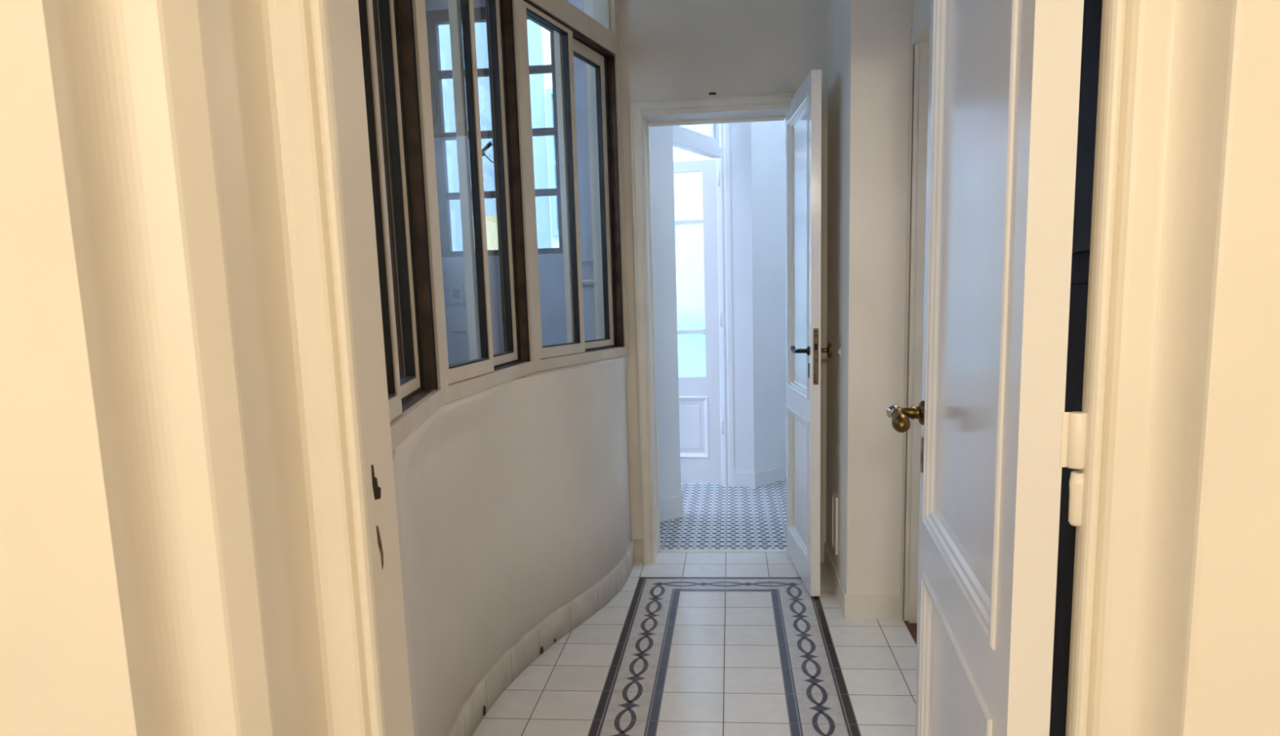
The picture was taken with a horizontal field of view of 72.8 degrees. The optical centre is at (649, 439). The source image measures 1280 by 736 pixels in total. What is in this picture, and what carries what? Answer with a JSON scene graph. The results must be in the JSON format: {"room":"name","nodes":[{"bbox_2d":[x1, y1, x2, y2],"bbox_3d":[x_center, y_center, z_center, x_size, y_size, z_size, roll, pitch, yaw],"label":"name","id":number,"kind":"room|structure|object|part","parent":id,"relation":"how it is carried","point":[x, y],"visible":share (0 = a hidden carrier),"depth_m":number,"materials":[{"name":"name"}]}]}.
{"room":"hallway","nodes":[
{"label":"hallway","id":0,"kind":"room"},
{"bbox_2d":[425,0,595,365],"bbox_3d":[-0.747,-1.091,4.906,1.110,3.200,0.100,-1,9,5],"label":"wall","id":1,"kind":"structure","parent":0,"point":[551,270],"depth_m":4.88,"materials":[{"name":"white paint"}]},
{"bbox_2d":[444,306,468,337],"bbox_3d":[-1.076,-0.669,4.923,0.200,0.170,0.060,-1,9,5],"label":"meter box","id":2,"kind":"object","parent":1,"relation":"attached to","point":[456,323],"visible":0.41,"depth_m":4.90,"materials":[{"name":"metal"}]},
{"bbox_3d":[-1.077,-0.604,4.907,0.090,0.008,0.006,-1,9,5],"label":"handle","id":3,"kind":"part","parent":2,"relation":"part of","materials":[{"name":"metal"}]},
{"bbox_2d":[448,283,464,303],"bbox_3d":[-1.094,-0.825,4.921,0.080,0.110,0.018,-1,9,5],"label":"power outlet","id":4,"kind":"object","parent":1,"relation":"attached to","point":[456,291],"visible":1,"depth_m":4.92,"materials":[{"name":"grey plastic"}]},
{"bbox_2d":[452,288,459,297],"bbox_3d":[-1.094,-0.824,4.915,0.040,0.052,0.006,-1,9,5],"label":"socket","id":5,"kind":"object","parent":4,"relation":"attached to","point":[455,292],"depth_m":4.91,"materials":[{"name":"grey plastic"}]},
{"bbox_2d":[426,7,563,261],"bbox_3d":[-0.850,-1.675,4.817,0.738,1.333,0.090,-1,9,5],"label":"window","id":6,"kind":"structure","parent":1,"relation":"in","point":[434,19],"depth_m":4.80,"materials":[{"name":"metal"}]},
{"bbox_2d":[481,142,492,156],"bbox_3d":[-0.896,-1.582,4.734,0.042,0.059,0.140,-7,11,-31],"label":"peg","id":7,"kind":"object","parent":6,"relation":"attached to","point":[489,144],"visible":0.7,"depth_m":4.70,"materials":[{"name":"brown metal"}]},
{"bbox_3d":[-0.831,-1.027,4.919,0.738,0.021,0.090,-1,9,5],"label":"sill","id":8,"kind":"part","parent":6,"relation":"part of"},
{"bbox_2d":[581,258,594,284],"bbox_3d":[-0.335,-0.928,4.828,0.241,0.160,0.032,-1,9,5],"label":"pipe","id":9,"kind":"object","parent":1,"relation":"attached to","point":[588,260],"visible":0.19,"depth_m":4.82,"materials":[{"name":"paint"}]},
{"bbox_2d":[392,355,631,735],"bbox_3d":[-0.444,0.354,2.706,0.432,1.018,3.110,-1,9,5],"label":"wall","id":10,"kind":"structure","parent":0,"point":[513,498],"depth_m":2.89,"materials":[{"name":"white paint"}]},
{"bbox_2d":[358,0,444,451],"bbox_3d":[-0.558,-1.080,1.544,0.104,2.180,1.100,-3,9,-6],"label":"window","id":11,"kind":"structure","parent":10,"relation":"in","point":[390,40],"depth_m":2.08,"materials":[{"name":"wood"}]},
{"bbox_3d":[-0.491,-0.650,1.363,0.026,1.293,0.505,-3,9,-6],"label":"sash","id":12,"kind":"part","parent":11,"relation":"part of","materials":[{"name":"wood"}]},
{"bbox_3d":[-0.577,-0.718,1.815,0.026,1.275,0.532,-3,9,-6],"label":"sash","id":13,"kind":"part","parent":11,"relation":"part of","materials":[{"name":"wood"}]},
{"bbox_3d":[-0.558,-1.080,1.544,0.104,2.180,1.100,-3,9,-6],"label":"frame","id":14,"kind":"part","parent":11,"relation":"part of","materials":[{"name":"white wood"}]},
{"bbox_2d":[417,0,535,404],"bbox_3d":[-0.564,-1.246,2.595,0.104,2.180,1.020,-1,9,6],"label":"window","id":15,"kind":"structure","parent":10,"relation":"in","point":[478,374],"depth_m":2.70,"materials":[{"name":"white wood"}]},
{"bbox_3d":[-0.548,-0.817,2.428,0.026,1.293,0.465,-1,9,6],"label":"sash","id":16,"kind":"part","parent":15,"relation":"part of","materials":[{"name":"white wood"}]},
{"bbox_3d":[-0.539,-0.883,2.849,0.026,1.275,0.488,-1,9,6],"label":"sash","id":17,"kind":"part","parent":15,"relation":"part of","materials":[{"name":"white wood"}]},
{"bbox_2d":[446,539,634,735],"bbox_3d":[-0.373,0.797,2.781,0.318,0.116,3.090,-1,9,5],"label":"baseboard","id":18,"kind":"structure","parent":10,"relation":"attached to","point":[571,615],"depth_m":3.13,"materials":[{"name":"ceramic"}]},
{"bbox_2d":[517,0,629,372],"bbox_3d":[-0.341,-1.402,3.535,0.104,2.180,0.930,2,10,21],"label":"window","id":19,"kind":"structure","parent":10,"relation":"in","point":[595,42],"depth_m":3.62,"materials":[{"name":"white wood"}]},
{"bbox_3d":[-0.378,-0.975,3.396,0.026,1.293,0.420,2,10,21],"label":"sash","id":20,"kind":"part","parent":19,"relation":"part of","materials":[{"name":"white wood"}]},
{"bbox_3d":[-0.274,-1.035,3.761,0.026,1.275,0.438,2,10,21],"label":"sash","id":21,"kind":"part","parent":19,"relation":"part of","materials":[{"name":"white wood"}]},
{"bbox_2d":[648,125,680,503],"bbox_3d":[-0.059,-1.066,4.625,0.353,3.200,0.765,-1,9,5],"label":"wall","id":22,"kind":"structure","parent":0,"point":[660,138],"depth_m":4.93,"materials":[{"name":"paint"}]},
{"bbox_2d":[659,492,683,522],"bbox_3d":[0.122,0.400,5.105,0.202,0.146,0.015,-10,12,-42],"label":"baseboard","id":23,"kind":"structure","parent":22,"relation":"attached to","point":[671,506],"depth_m":5.10,"materials":[{"name":"paint"}]},
{"bbox_2d":[472,549,916,735],"bbox_3d":[0.094,0.857,2.846,1.700,0.052,3.325,-1,9,5],"label":"floor","id":24,"kind":"structure","parent":0,"point":[691,644],"depth_m":3.05,"materials":[{"name":"tile"}]},
{"bbox_2d":[903,621,916,644],"bbox_3d":[1.059,0.793,2.974,0.200,0.024,0.872,-1,9,5],"label":"threshold","id":25,"kind":"object","parent":24,"relation":"on","point":[912,628],"visible":0.08,"depth_m":3.32,"materials":[{"name":"brown wood"}]},
{"bbox_2d":[1048,0,1102,735],"bbox_3d":[0.962,-0.161,1.480,0.386,2.340,0.610,-1,9,5],"label":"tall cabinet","id":26,"kind":"object","parent":24,"relation":"on","point":[1092,9],"visible":0.02,"depth_m":1.59,"materials":[{"name":"black"}]},
{"bbox_3d":[0.798,0.326,1.574,0.012,1.198,0.600,-1,9,5],"label":"door","id":27,"kind":"part","parent":26,"relation":"part of","materials":[{"name":"white wood"}]},
{"bbox_3d":[0.761,-0.808,1.395,0.020,0.984,0.600,-1,9,5],"label":"door","id":28,"kind":"part","parent":26,"relation":"part of","materials":[{"name":"wood"}]},
{"bbox_2d":[583,0,827,561],"bbox_3d":[0.588,-0.998,4.082,1.700,3.200,0.207,-1,9,5],"label":"wall","id":29,"kind":"structure","parent":0,"point":[669,49],"depth_m":3.90,"materials":[{"name":"white paint"}]},
{"bbox_2d":[632,539,643,562],"bbox_3d":[-0.065,0.552,4.280,0.069,0.114,0.014,-1,9,5],"label":"baseboard","id":30,"kind":"structure","parent":29,"relation":"attached to","point":[638,544],"depth_m":4.27,"materials":[{"name":"wood"}]},
{"bbox_2d":[629,93,795,563],"bbox_3d":[0.342,-0.484,4.177,0.786,2.168,0.226,-1,9,5],"label":"door frame","id":31,"kind":"structure","parent":29,"relation":"attached to","point":[774,107],"depth_m":4.06,"materials":[{"name":"white wood"}]},
{"bbox_2d":[785,70,831,596],"bbox_3d":[0.675,-0.434,3.868,0.154,2.128,0.689,-2,9,1],"label":"door","id":32,"kind":"structure","parent":29,"relation":"in","point":[803,394],"depth_m":3.69,"materials":[{"name":"paint"}]},
{"bbox_3d":[0.668,-0.808,3.806,0.050,1.223,0.546,-2,9,1],"label":"panel","id":33,"kind":"part","parent":32,"relation":"part of","materials":[{"name":"paint"}]},
{"bbox_3d":[0.697,0.185,3.963,0.050,0.615,0.546,-2,9,1],"label":"panel","id":34,"kind":"part","parent":32,"relation":"part of","materials":[{"name":"paint"}]},
{"bbox_3d":[0.622,-0.370,3.624,0.052,0.037,0.142,-5,9,-18],"label":"lever handle","id":35,"kind":"part","parent":32,"relation":"part of","materials":[{"name":"brown metal"}]},
{"bbox_3d":[0.678,-0.336,3.538,0.022,0.229,0.002,-2,9,0],"label":"lock plate","id":36,"kind":"part","parent":32,"relation":"part of","materials":[{"name":"metal"}]},
{"bbox_3d":[0.725,-0.365,3.580,0.053,0.066,0.066,-2,9,1],"label":"knob","id":37,"kind":"part","parent":32,"relation":"part of","materials":[{"name":"gold metal"}]},
{"bbox_2d":[659,479,786,549],"bbox_3d":[1.403,0.307,5.927,2.660,0.001,3.145,-1,9,5],"label":"floor","id":38,"kind":"structure","parent":0,"point":[716,516],"depth_m":5.06,"materials":[{"name":"grey tile"}]},
{"bbox_2d":[729,118,786,471],"bbox_3d":[1.161,-1.376,6.359,1.816,3.200,0.366,-10,12,-42],"label":"wall","id":39,"kind":"structure","parent":0,"point":[757,148],"depth_m":5.79,"materials":[{"name":"paint"}]},
{"bbox_2d":[672,124,719,147],"bbox_3d":[0.255,-2.090,5.203,0.036,0.576,0.696,3,10,29],"label":"window","id":40,"kind":"structure","parent":39,"relation":"in","point":[708,134],"depth_m":5.33,"materials":[{"name":"glass"}]},
{"bbox_3d":[0.255,-2.090,5.203,0.004,0.480,0.600,3,10,29],"label":"glass pane","id":41,"kind":"part","parent":40,"relation":"part of","materials":[{"name":"glass"}]},
{"bbox_2d":[673,159,723,484],"bbox_3d":[0.078,-0.765,5.939,0.855,2.163,0.062,1,9,14],"label":"door","id":42,"kind":"structure","parent":39,"relation":"in","point":[695,182],"depth_m":5.86,"materials":[{"name":"paint"}]},
{"bbox_3d":[0.046,-1.611,5.811,0.638,0.308,0.005,1,9,14],"label":"glass pane","id":43,"kind":"part","parent":42,"relation":"part of","materials":[{"name":"glass"}]},
{"bbox_3d":[0.061,-1.090,5.894,0.638,0.698,0.005,1,9,14],"label":"glass pane","id":44,"kind":"part","parent":42,"relation":"part of","materials":[{"name":"clear glass"}]},
{"bbox_3d":[0.075,-0.574,5.976,0.638,0.292,0.005,1,9,14],"label":"glass pane","id":45,"kind":"part","parent":42,"relation":"part of","materials":[{"name":"clear glass"}]},
{"bbox_3d":[0.089,-0.085,6.054,0.666,0.428,0.052,1,9,14],"label":"panel","id":46,"kind":"part","parent":42,"relation":"part of","materials":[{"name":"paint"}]},
{"bbox_2d":[672,123,733,486],"bbox_3d":[0.322,-1.202,5.417,0.125,3.200,0.986,3,10,26],"label":"door frame","id":47,"kind":"structure","parent":39,"relation":"attached to","point":[722,154],"depth_m":5.76,"materials":[{"name":"paint"}]},
{"bbox_2d":[733,462,786,488],"bbox_3d":[1.244,0.169,6.445,1.678,0.118,0.139,-10,12,-41],"label":"baseboard","id":48,"kind":"structure","parent":39,"relation":"attached to","point":[759,477],"depth_m":5.94,"materials":[{"name":"paint"}]},
{"bbox_2d":[826,0,915,620],"bbox_3d":[1.081,-0.926,3.539,0.617,3.200,0.793,-1,9,5],"label":"wall","id":49,"kind":"structure","parent":0,"point":[868,40],"depth_m":3.30,"materials":[{"name":"white paint"}]},
{"bbox_2d":[831,491,838,555],"bbox_3d":[0.805,0.362,3.766,0.010,0.250,0.130,-1,9,5],"label":"wall panel","id":50,"kind":"object","parent":49,"relation":"attached to","point":[834,498],"visible":1,"depth_m":3.76,"materials":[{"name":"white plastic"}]},
{"bbox_2d":[824,542,900,619],"bbox_3d":[0.917,0.606,3.810,0.216,0.099,0.760,-1,9,5],"label":"baseboard","id":51,"kind":"structure","parent":49,"relation":"attached to","point":[853,606],"depth_m":3.44,"materials":[{"name":"white wood"}]},
{"bbox_2d":[915,0,929,22],"bbox_3d":[0.999,-0.631,2.011,0.300,3.300,2.320,-1,9,5],"label":"wall","id":52,"kind":"structure","parent":0,"point":[920,5],"depth_m":2.99,"materials":[{"name":"white paint"}]},
{"bbox_2d":[899,0,930,623],"bbox_3d":[0.976,-0.305,2.832,0.110,2.200,0.885,-1,9,5],"label":"door frame","id":53,"kind":"structure","parent":52,"relation":"attached to","point":[920,30],"depth_m":3.20,"materials":[{"name":"white wood"}]},
{"bbox_3d":[-0.138,0.007,-2.129,4.400,3.200,6.230,-1,9,5],"label":"wall","id":54,"kind":"structure","parent":0,"visible":0},
{"bbox_2d":[0,0,413,735],"bbox_3d":[-1.151,-0.444,0.898,1.626,3.200,0.320,-1,9,5],"label":"door frame","id":55,"kind":"structure","parent":54,"relation":"attached to","point":[199,529],"depth_m":0.81,"materials":[{"name":"beige paint"}]},
{"bbox_2d":[885,0,1087,735],"bbox_3d":[0.471,-0.011,1.283,0.167,2.117,0.747,0,9,10],"label":"door","id":56,"kind":"structure","parent":54,"relation":"in","point":[997,436],"depth_m":1.07,"materials":[{"name":"paint"}]},
{"bbox_3d":[0.475,-0.036,1.602,0.056,0.043,0.076,0,9,10],"label":"handle","id":57,"kind":"part","parent":56,"relation":"part of","materials":[{"name":"gold metal"}]},
{"bbox_3d":[0.513,0.030,1.635,0.003,0.066,0.022,0,9,10],"label":"keyhole plate","id":58,"kind":"part","parent":56,"relation":"part of","materials":[{"name":"silver metal"}]},
{"bbox_3d":[0.496,0.598,1.387,0.055,0.617,0.592,0,9,10],"label":"panel","id":59,"kind":"part","parent":56,"relation":"part of","materials":[{"name":"paint"}]},
{"bbox_3d":[0.468,-0.394,1.230,0.055,1.215,0.592,0,9,10],"label":"panel","id":60,"kind":"part","parent":56,"relation":"part of","materials":[{"name":"paint"}]},
{"bbox_2d":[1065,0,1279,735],"bbox_3d":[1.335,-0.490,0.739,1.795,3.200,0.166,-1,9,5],"label":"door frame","id":61,"kind":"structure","parent":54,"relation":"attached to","point":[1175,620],"depth_m":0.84,"materials":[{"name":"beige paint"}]},
{"label":"outside","id":62,"kind":"structure","parent":0,"visible":0},
{"bbox_2d":[438,19,715,251],"bbox_3d":[-2.073,-3.157,8.114,6.500,4.050,0.180,-1,9,5],"label":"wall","id":63,"kind":"structure","parent":62,"point":[534,30],"depth_m":8.00,"materials":[{"name":"paint"}]},
{"bbox_2d":[545,88,559,235],"bbox_3d":[-0.747,-2.539,7.974,0.350,1.300,0.050,-1,9,5],"label":"window","id":64,"kind":"structure","parent":63,"relation":"in","point":[549,105],"depth_m":7.97,"materials":[{"name":"clear glass"}]},
{"bbox_3d":[-0.745,-2.543,7.994,0.270,1.220,0.004,-1,9,5],"label":"glass pane","id":65,"kind":"part","parent":64,"relation":"part of","materials":[{"name":"glass"}]},
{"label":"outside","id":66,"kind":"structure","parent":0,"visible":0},
{"bbox_2d":[472,215,498,250],"bbox_3d":[-1.483,-1.615,8.185,0.340,0.950,0.060,-1,9,5],"label":"wall","id":67,"kind":"structure","parent":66,"point":[491,220],"depth_m":8.11,"materials":[{"name":"beige paint"}]},
{"bbox_3d":[-1.447,-1.347,2.855,0.090,1.333,3.980,-1,9,5],"label":"window","id":68,"kind":"structure","parent":0,"visible":0},
{"bbox_2d":[432,86,437,128],"bbox_3d":[-1.176,-1.736,4.741,0.055,0.351,0.019,3,10,26],"label":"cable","id":69,"kind":"object","parent":68,"relation":"attached to","point":[433,86],"visible":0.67,"depth_m":4.72,"materials":[{"name":"plastic"}]}
]}

